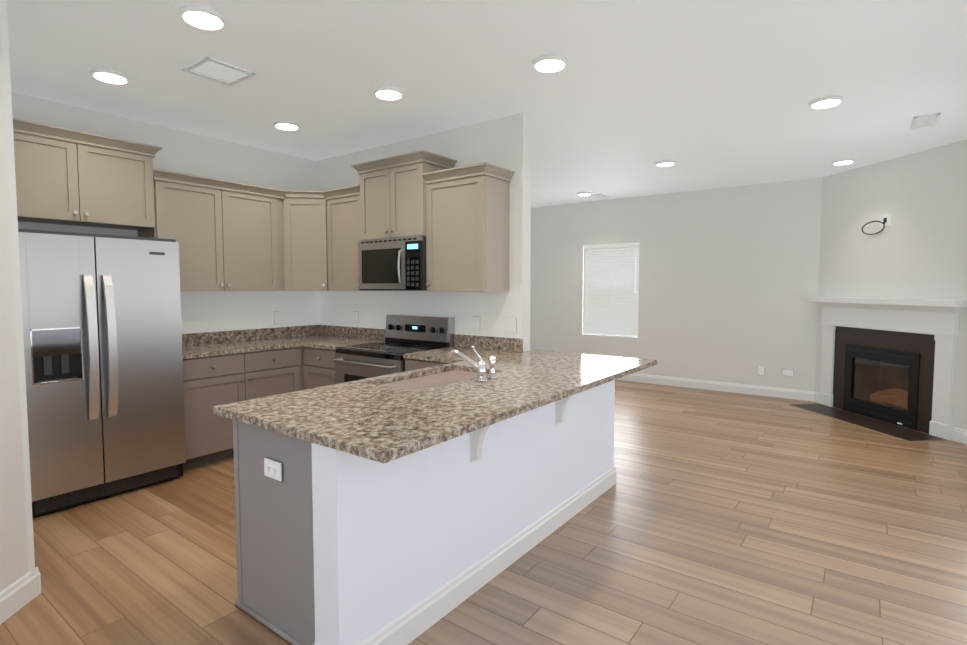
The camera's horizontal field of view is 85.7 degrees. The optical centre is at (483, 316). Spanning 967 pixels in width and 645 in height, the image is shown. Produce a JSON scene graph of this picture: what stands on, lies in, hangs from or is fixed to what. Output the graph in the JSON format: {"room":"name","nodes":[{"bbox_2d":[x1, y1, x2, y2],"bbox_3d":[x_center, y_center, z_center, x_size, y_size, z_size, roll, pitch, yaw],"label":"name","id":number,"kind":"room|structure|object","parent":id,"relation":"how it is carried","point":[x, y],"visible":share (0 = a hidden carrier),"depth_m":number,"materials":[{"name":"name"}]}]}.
{"room":"kitchen","nodes":[
{"label":"kitchen","id":0,"kind":"room"},
{"bbox_2d":[0,0,34,591],"bbox_3d":[-2.537,0.034,0.178,5.256,2.760,4.019,2,4,36],"label":"wall","id":1,"kind":"structure","parent":0,"point":[17,559],"depth_m":2.28,"materials":[{"name":"white paint"}]},
{"bbox_2d":[0,568,41,624],"bbox_3d":[-1.829,1.377,-0.227,3.569,0.125,3.929,2,4,36],"label":"baseboard","id":2,"kind":"structure","parent":1,"relation":"attached to","point":[19,594],"depth_m":2.30,"materials":[{"name":"white"}]},
{"bbox_2d":[11,92,318,333],"bbox_3d":[-2.612,-0.214,4.584,0.120,2.760,11.280,2,4,36],"label":"wall","id":3,"kind":"structure","parent":0,"point":[181,151],"depth_m":4.68,"materials":[{"name":"white paint"}]},
{"bbox_2d":[13,118,92,225],"bbox_3d":[-3.065,-0.955,3.540,0.336,0.597,0.535,2,4,36],"label":"upper cabinet","id":4,"kind":"object","parent":3,"relation":"attached to","point":[54,165],"depth_m":3.50,"materials":[{"name":"beige paint"}]},
{"bbox_2d":[85,134,156,229],"bbox_3d":[-2.818,-0.974,3.874,0.336,0.597,0.534,2,4,36],"label":"upper cabinet","id":5,"kind":"object","parent":3,"relation":"attached to","point":[124,176],"depth_m":3.83,"materials":[{"name":"beige paint"}]},
{"bbox_2d":[137,170,216,290],"bbox_3d":[-2.486,-0.670,4.339,0.336,0.917,0.580,2,4,36],"label":"upper cabinet","id":6,"kind":"object","parent":3,"relation":"attached to","point":[184,201],"depth_m":4.21,"materials":[{"name":"beige paint"}]},
{"bbox_2d":[182,325,317,344],"bbox_3d":[-2.275,0.179,4.937,0.021,0.105,1.702,2,4,36],"label":"backsplash","id":7,"kind":"structure","parent":3,"relation":"attached to","point":[292,331],"depth_m":4.95,"materials":[{"name":"brown stone"}]},
{"bbox_2d":[213,178,288,290],"bbox_3d":[-2.160,-0.692,4.739,0.381,0.917,0.690,2,4,36],"label":"upper cabinet","id":8,"kind":"object","parent":3,"relation":"attached to","point":[231,235],"depth_m":4.62,"materials":[{"name":"beige paint"}]},
{"bbox_2d":[274,311,280,323],"bbox_3d":[-2.064,0.010,5.224,0.009,0.122,0.078,2,4,36],"label":"outlet","id":9,"kind":"object","parent":3,"relation":"attached to","point":[277,314],"depth_m":5.22,"materials":[{"name":"grey plastic"}]},
{"bbox_2d":[316,112,530,351],"bbox_3d":[-0.702,-0.231,4.885,2.590,2.760,0.120,2,4,36],"label":"wall","id":10,"kind":"structure","parent":0,"point":[504,142],"depth_m":4.35,"materials":[{"name":"white paint"}]},
{"bbox_2d":[285,190,328,290],"bbox_3d":[-1.687,-0.714,5.130,0.676,0.917,0.611,2,4,36],"label":"upper cabinet","id":11,"kind":"object","parent":10,"relation":"attached to","point":[306,256],"depth_m":4.92,"materials":[{"name":"beige paint"}]},
{"bbox_2d":[325,186,381,290],"bbox_3d":[-1.214,-0.703,4.922,0.571,0.917,0.382,2,4,36],"label":"upper cabinet","id":12,"kind":"object","parent":10,"relation":"attached to","point":[342,205],"depth_m":4.80,"materials":[{"name":"beige paint"}]},
{"bbox_2d":[353,311,357,322],"bbox_3d":[-1.291,0.008,5.253,0.078,0.122,0.009,2,4,36],"label":"outlet","id":13,"kind":"object","parent":10,"relation":"attached to","point":[355,313],"depth_m":5.25,"materials":[{"name":"grey plastic"}]},
{"bbox_2d":[357,162,380,240],"bbox_3d":[-0.804,-0.993,4.610,0.439,0.642,0.368,2,4,36],"label":"upper cabinet","id":14,"kind":"object","parent":10,"relation":"attached to","point":[370,172],"depth_m":4.52,"materials":[{"name":"beige paint"}]},
{"bbox_2d":[358,236,426,290],"bbox_3d":[-0.704,-0.443,4.508,0.746,0.435,0.459,2,4,36],"label":"microwave","id":15,"kind":"object","parent":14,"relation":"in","point":[393,264],"visible":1,"depth_m":4.33,"materials":[{"name":"grey metal"}]},
{"bbox_2d":[381,150,456,238],"bbox_3d":[-0.547,-0.982,4.420,0.439,0.642,0.368,2,4,36],"label":"upper cabinet","id":16,"kind":"object","parent":10,"relation":"attached to","point":[403,178],"depth_m":4.27,"materials":[{"name":"beige paint"}]},
{"bbox_2d":[318,325,521,352],"bbox_3d":[-0.732,0.185,4.838,2.575,0.105,0.022,2,4,36],"label":"backsplash","id":17,"kind":"structure","parent":10,"relation":"attached to","point":[514,344],"depth_m":4.43,"materials":[{"name":"brown stone"}]},
{"bbox_2d":[425,162,512,291],"bbox_3d":[-0.129,-0.659,4.146,0.580,0.917,0.338,2,4,36],"label":"upper cabinet","id":18,"kind":"object","parent":10,"relation":"attached to","point":[467,208],"depth_m":3.99,"materials":[{"name":"beige paint"}]},
{"bbox_2d":[473,316,479,330],"bbox_3d":[-0.062,0.060,4.343,0.078,0.122,0.009,2,4,36],"label":"outlet","id":19,"kind":"object","parent":10,"relation":"attached to","point":[476,319],"depth_m":4.34,"materials":[{"name":"grey plastic"}]},
{"bbox_2d":[508,318,516,332],"bbox_3d":[0.225,0.072,4.126,0.078,0.122,0.018,2,4,36],"label":"outlet","id":20,"kind":"object","parent":10,"relation":"attached to","point":[512,325],"depth_m":4.12,"materials":[{"name":"grey plastic"}]},
{"bbox_2d":[311,380,615,644],"bbox_3d":[0.171,0.826,2.818,0.160,0.881,2.462,2,4,36],"label":"wall","id":21,"kind":"structure","parent":0,"point":[408,549],"depth_m":2.19,"materials":[{"name":"white paint"}]},
{"bbox_2d":[0,380,966,644],"bbox_3d":[-0.333,1.319,2.977,6.195,0.120,11.680,2,4,36],"label":"floor","id":22,"kind":"structure","parent":0,"point":[718,518],"depth_m":2.80,"materials":[{"name":"brown wood"}]},
{"bbox_2d":[18,229,185,516],"bbox_3d":[-2.726,0.335,3.640,0.776,1.770,0.912,2,4,36],"label":"refrigerator","id":23,"kind":"object","parent":22,"relation":"on","point":[102,328],"visible":0.96,"depth_m":3.40,"materials":[{"name":"grey metal"}]},
{"bbox_2d":[183,349,293,469],"bbox_3d":[-2.230,0.729,4.527,0.617,0.883,1.038,2,4,36],"label":"base cabinet","id":24,"kind":"object","parent":22,"relation":"on","point":[207,381],"depth_m":4.18,"materials":[{"name":"beige paint"}]},
{"bbox_2d":[182,333,341,360],"bbox_3d":[-2.030,0.258,4.759,0.631,0.032,1.702,2,4,36],"label":"countertop","id":25,"kind":"structure","parent":24,"relation":"on","point":[223,347],"depth_m":4.55,"materials":[{"name":"brown stone"}]},
{"bbox_2d":[302,337,383,348],"bbox_3d":[-1.261,0.252,4.855,0.490,0.032,0.632,2,4,36],"label":"countertop","id":26,"kind":"structure","parent":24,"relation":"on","point":[346,341],"depth_m":4.79,"materials":[{"name":"brown stone"}]},
{"bbox_2d":[226,421,422,644],"bbox_3d":[-0.639,0.849,2.397,0.632,0.883,0.694,2,4,36],"label":"base cabinet","id":27,"kind":"object","parent":22,"relation":"on","point":[273,472],"depth_m":2.13,"materials":[{"name":"beige paint"}]},
{"bbox_2d":[210,381,517,463],"bbox_3d":[-0.508,0.403,2.214,1.060,0.036,0.750,2,4,36],"label":"countertop","id":28,"kind":"structure","parent":27,"relation":"on","point":[383,424],"depth_m":2.07,"materials":[{"name":"brown stone"}]},
{"bbox_2d":[362,365,453,384],"bbox_3d":[-0.450,0.352,3.122,0.070,0.036,0.820,2,4,36],"label":"countertop","id":29,"kind":"structure","parent":27,"relation":"on","point":[429,368],"depth_m":3.11,"materials":[{"name":"brown stone"}]},
{"bbox_2d":[418,369,593,414],"bbox_3d":[0.136,0.377,2.688,0.590,0.036,0.820,2,4,36],"label":"countertop","id":30,"kind":"structure","parent":27,"relation":"on","point":[528,391],"depth_m":2.62,"materials":[{"name":"brown stone"}]},
{"bbox_2d":[470,345,497,380],"bbox_3d":[0.013,0.256,2.859,0.062,0.184,0.170,2,4,36],"label":"faucet","id":31,"kind":"object","parent":30,"relation":"on","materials":[{"name":"silver metal"}]},
{"bbox_2d":[306,349,381,388],"bbox_3d":[-1.263,0.709,4.892,0.517,0.883,0.617,2,4,36],"label":"base cabinet","id":32,"kind":"object","parent":22,"relation":"on","point":[320,366],"depth_m":4.63,"materials":[{"name":"beige paint"}]},
{"bbox_2d":[333,314,454,383],"bbox_3d":[-0.771,0.592,4.454,0.775,1.165,0.720,2,4,36],"label":"electric range","id":33,"kind":"object","parent":22,"relation":"on","point":[404,334],"visible":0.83,"depth_m":4.42,"materials":[{"name":"grey metal"}]},
{"bbox_2d":[399,357,449,372],"bbox_3d":[-0.178,0.756,4.057,0.647,0.883,0.666,2,4,36],"label":"base cabinet","id":34,"kind":"object","parent":22,"relation":"on","point":[410,362],"depth_m":3.89,"materials":[{"name":"beige paint"}]},
{"bbox_2d":[374,369,532,437],"bbox_3d":[-0.218,0.817,2.964,0.632,0.883,0.958,2,4,36],"label":"base cabinet","id":35,"kind":"object","parent":22,"relation":"on","point":[444,376],"depth_m":3.04,"materials":[{"name":"beige paint"}]},
{"bbox_2d":[403,345,649,386],"bbox_3d":[0.183,0.322,3.658,1.672,0.036,0.837,2,4,36],"label":"countertop","id":36,"kind":"structure","parent":35,"relation":"on","point":[598,370],"depth_m":3.43,"materials":[{"name":"brown stone"}]},
{"bbox_2d":[789,403,946,441],"bbox_3d":[4.004,1.108,5.574,0.396,0.008,1.532,0,3,-8],"label":"hearth","id":37,"kind":"object","parent":22,"relation":"on","point":[896,431],"visible":0.98,"depth_m":5.42,"materials":[{"name":"black stone"}]},
{"bbox_2d":[833,326,934,433],"bbox_3d":[4.421,0.625,5.608,0.394,0.969,1.200,0,3,-8],"label":"fireplace","id":38,"kind":"object","parent":37,"relation":"on","point":[884,376],"visible":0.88,"depth_m":5.51,"materials":[{"name":"black metal"}]},
{"bbox_2d":[808,297,966,439],"bbox_3d":[4.174,0.459,5.562,0.168,1.305,1.720,0,3,-8],"label":"fireplace mantel","id":39,"kind":"object","parent":37,"relation":"on","point":[938,320],"visible":0.88,"depth_m":5.15,"materials":[{"name":"white wood"}]},
{"bbox_2d":[7,0,966,207],"bbox_3d":[-0.333,-1.557,2.815,6.195,0.120,11.680,2,4,36],"label":"ceiling","id":40,"kind":"structure","parent":0,"point":[708,94],"depth_m":3.31,"materials":[{"name":"white paint"}]},
{"bbox_2d":[90,68,129,83],"bbox_3d":[-2.351,-1.511,3.282,0.210,0.027,0.210,2,4,36],"label":"recessed light","id":41,"kind":"object","parent":40,"relation":"in","point":[109,76],"visible":1,"depth_m":3.25,"materials":[{"name":"white plastic"}]},
{"bbox_2d":[179,5,226,29],"bbox_3d":[-1.384,-1.470,2.572,0.210,0.027,0.210,2,4,36],"label":"recessed light","id":42,"kind":"object","parent":40,"relation":"in","point":[202,17],"visible":1,"depth_m":2.54,"materials":[{"name":"white"}]},
{"bbox_2d":[183,56,254,85],"bbox_3d":[-1.635,-1.514,3.224,0.300,0.013,0.300,2,4,36],"label":"ceiling vent","id":43,"kind":"object","parent":40,"relation":"in","point":[210,68],"visible":1,"depth_m":3.21,"materials":[{"name":"white metal"}]},
{"bbox_2d":[273,120,299,130],"bbox_3d":[-1.617,-1.567,4.279,0.210,0.027,0.210,2,4,36],"label":"recessed light","id":44,"kind":"object","parent":40,"relation":"in","point":[285,125],"visible":1,"depth_m":4.23,"materials":[{"name":"white plastic"}]},
{"bbox_2d":[373,86,403,99],"bbox_3d":[-0.650,-1.527,3.570,0.210,0.027,0.210,2,4,36],"label":"recessed light","id":45,"kind":"object","parent":40,"relation":"in","point":[388,92],"visible":1,"depth_m":3.53,"materials":[{"name":"white"}]},
{"bbox_2d":[532,54,567,72],"bbox_3d":[0.396,-1.500,3.100,0.210,0.027,0.210,2,4,36],"label":"recessed light","id":46,"kind":"object","parent":40,"relation":"in","point":[550,63],"visible":1,"depth_m":3.06,"materials":[{"name":"white"}]},
{"bbox_2d":[577,192,591,195],"bbox_3d":[1.438,-1.744,7.412,0.210,0.027,0.210,2,4,36],"label":"recessed light","id":47,"kind":"object","parent":40,"relation":"in","point":[584,193],"visible":1,"depth_m":7.37,"materials":[{"name":"white"}]},
{"bbox_2d":[590,194,608,197],"bbox_3d":[1.701,-1.762,7.615,0.160,0.013,0.300,2,4,36],"label":"ceiling vent","id":48,"kind":"object","parent":40,"relation":"in","point":[599,195],"visible":1,"depth_m":7.59,"materials":[{"name":"white"}]},
{"bbox_2d":[655,160,675,166],"bbox_3d":[1.952,-1.641,5.590,0.210,0.027,0.210,2,4,36],"label":"recessed light","id":49,"kind":"object","parent":40,"relation":"in","point":[663,163],"visible":1,"depth_m":5.53,"materials":[{"name":"white"}]},
{"bbox_2d":[809,96,842,108],"bbox_3d":[2.462,-1.537,3.745,0.210,0.027,0.210,2,4,36],"label":"recessed light","id":50,"kind":"object","parent":40,"relation":"in","point":[825,102],"visible":1,"depth_m":3.70,"materials":[{"name":"white plastic"}]},
{"bbox_2d":[831,158,854,164],"bbox_3d":[3.811,-1.637,5.519,0.210,0.027,0.210,2,4,36],"label":"recessed light","id":51,"kind":"object","parent":40,"relation":"in","point":[843,161],"visible":1,"depth_m":5.49,"materials":[{"name":"white plastic"}]},
{"bbox_2d":[911,113,940,128],"bbox_3d":[3.548,-1.569,4.184,0.160,0.013,0.360,2,4,36],"label":"ceiling vent","id":52,"kind":"object","parent":40,"relation":"in","point":[928,120],"visible":1,"depth_m":4.17,"materials":[{"name":"white metal"}]},
{"bbox_2d":[530,177,822,390],"bbox_3d":[2.982,-0.371,7.359,5.795,2.760,0.150,2,4,36],"label":"wall","id":53,"kind":"structure","parent":0,"point":[728,281],"depth_m":7.21,"materials":[{"name":"white paint"}]},
{"bbox_2d":[582,247,638,337],"bbox_3d":[1.990,-0.402,8.089,0.908,1.418,0.138,2,4,36],"label":"window","id":54,"kind":"structure","parent":53,"relation":"in","point":[605,295],"depth_m":8.10,"materials":[{"name":"white"}]},
{"bbox_2d":[584,243,638,336],"bbox_3d":[1.974,-0.408,8.069,0.898,1.402,0.069,2,4,36],"label":"window blinds","id":55,"kind":"object","parent":54,"relation":"attached to","point":[598,324],"visible":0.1,"depth_m":8.06,"materials":[{"name":"white plastic"}]},
{"bbox_2d":[616,373,814,401],"bbox_3d":[2.420,0.927,7.746,4.280,0.125,0.016,2,4,36],"label":"baseboard","id":56,"kind":"structure","parent":53,"relation":"attached to","point":[804,395],"depth_m":7.11,"materials":[{"name":"white wood"}]},
{"bbox_2d":[814,139,966,443],"bbox_3d":[4.311,-0.268,5.542,0.136,2.760,1.989,0,3,-8],"label":"wall","id":57,"kind":"structure","parent":0,"point":[916,248],"depth_m":5.31,"materials":[{"name":"white paint"}]},
{"bbox_2d":[861,214,890,234],"bbox_3d":[4.211,-0.983,5.591,0.248,0.199,0.202,2,4,36],"label":"cable","id":58,"kind":"object","parent":57,"relation":"attached to","point":[885,220],"visible":0.98,"depth_m":5.51,"materials":[{"name":"black plastic"}]},
{"bbox_3d":[1.935,-0.024,1.218,0.150,2.760,11.280,2,4,36],"label":"wall","id":59,"kind":"structure","parent":0,"visible":0},
{"bbox_2d":[758,366,764,375],"bbox_3d":[3.643,0.711,6.828,0.078,0.122,0.009,2,4,36],"label":"outlet plates","id":60,"kind":"object","parent":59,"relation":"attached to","point":[761,370],"depth_m":6.82,"materials":[{"name":"grey plastic"}]},
{"bbox_2d":[783,369,793,375],"bbox_3d":[3.889,0.721,6.649,0.122,0.078,0.006,2,4,36],"label":"outlet plates","id":61,"kind":"object","parent":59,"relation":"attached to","point":[785,372],"depth_m":6.64,"materials":[{"name":"grey plastic"}]}
]}

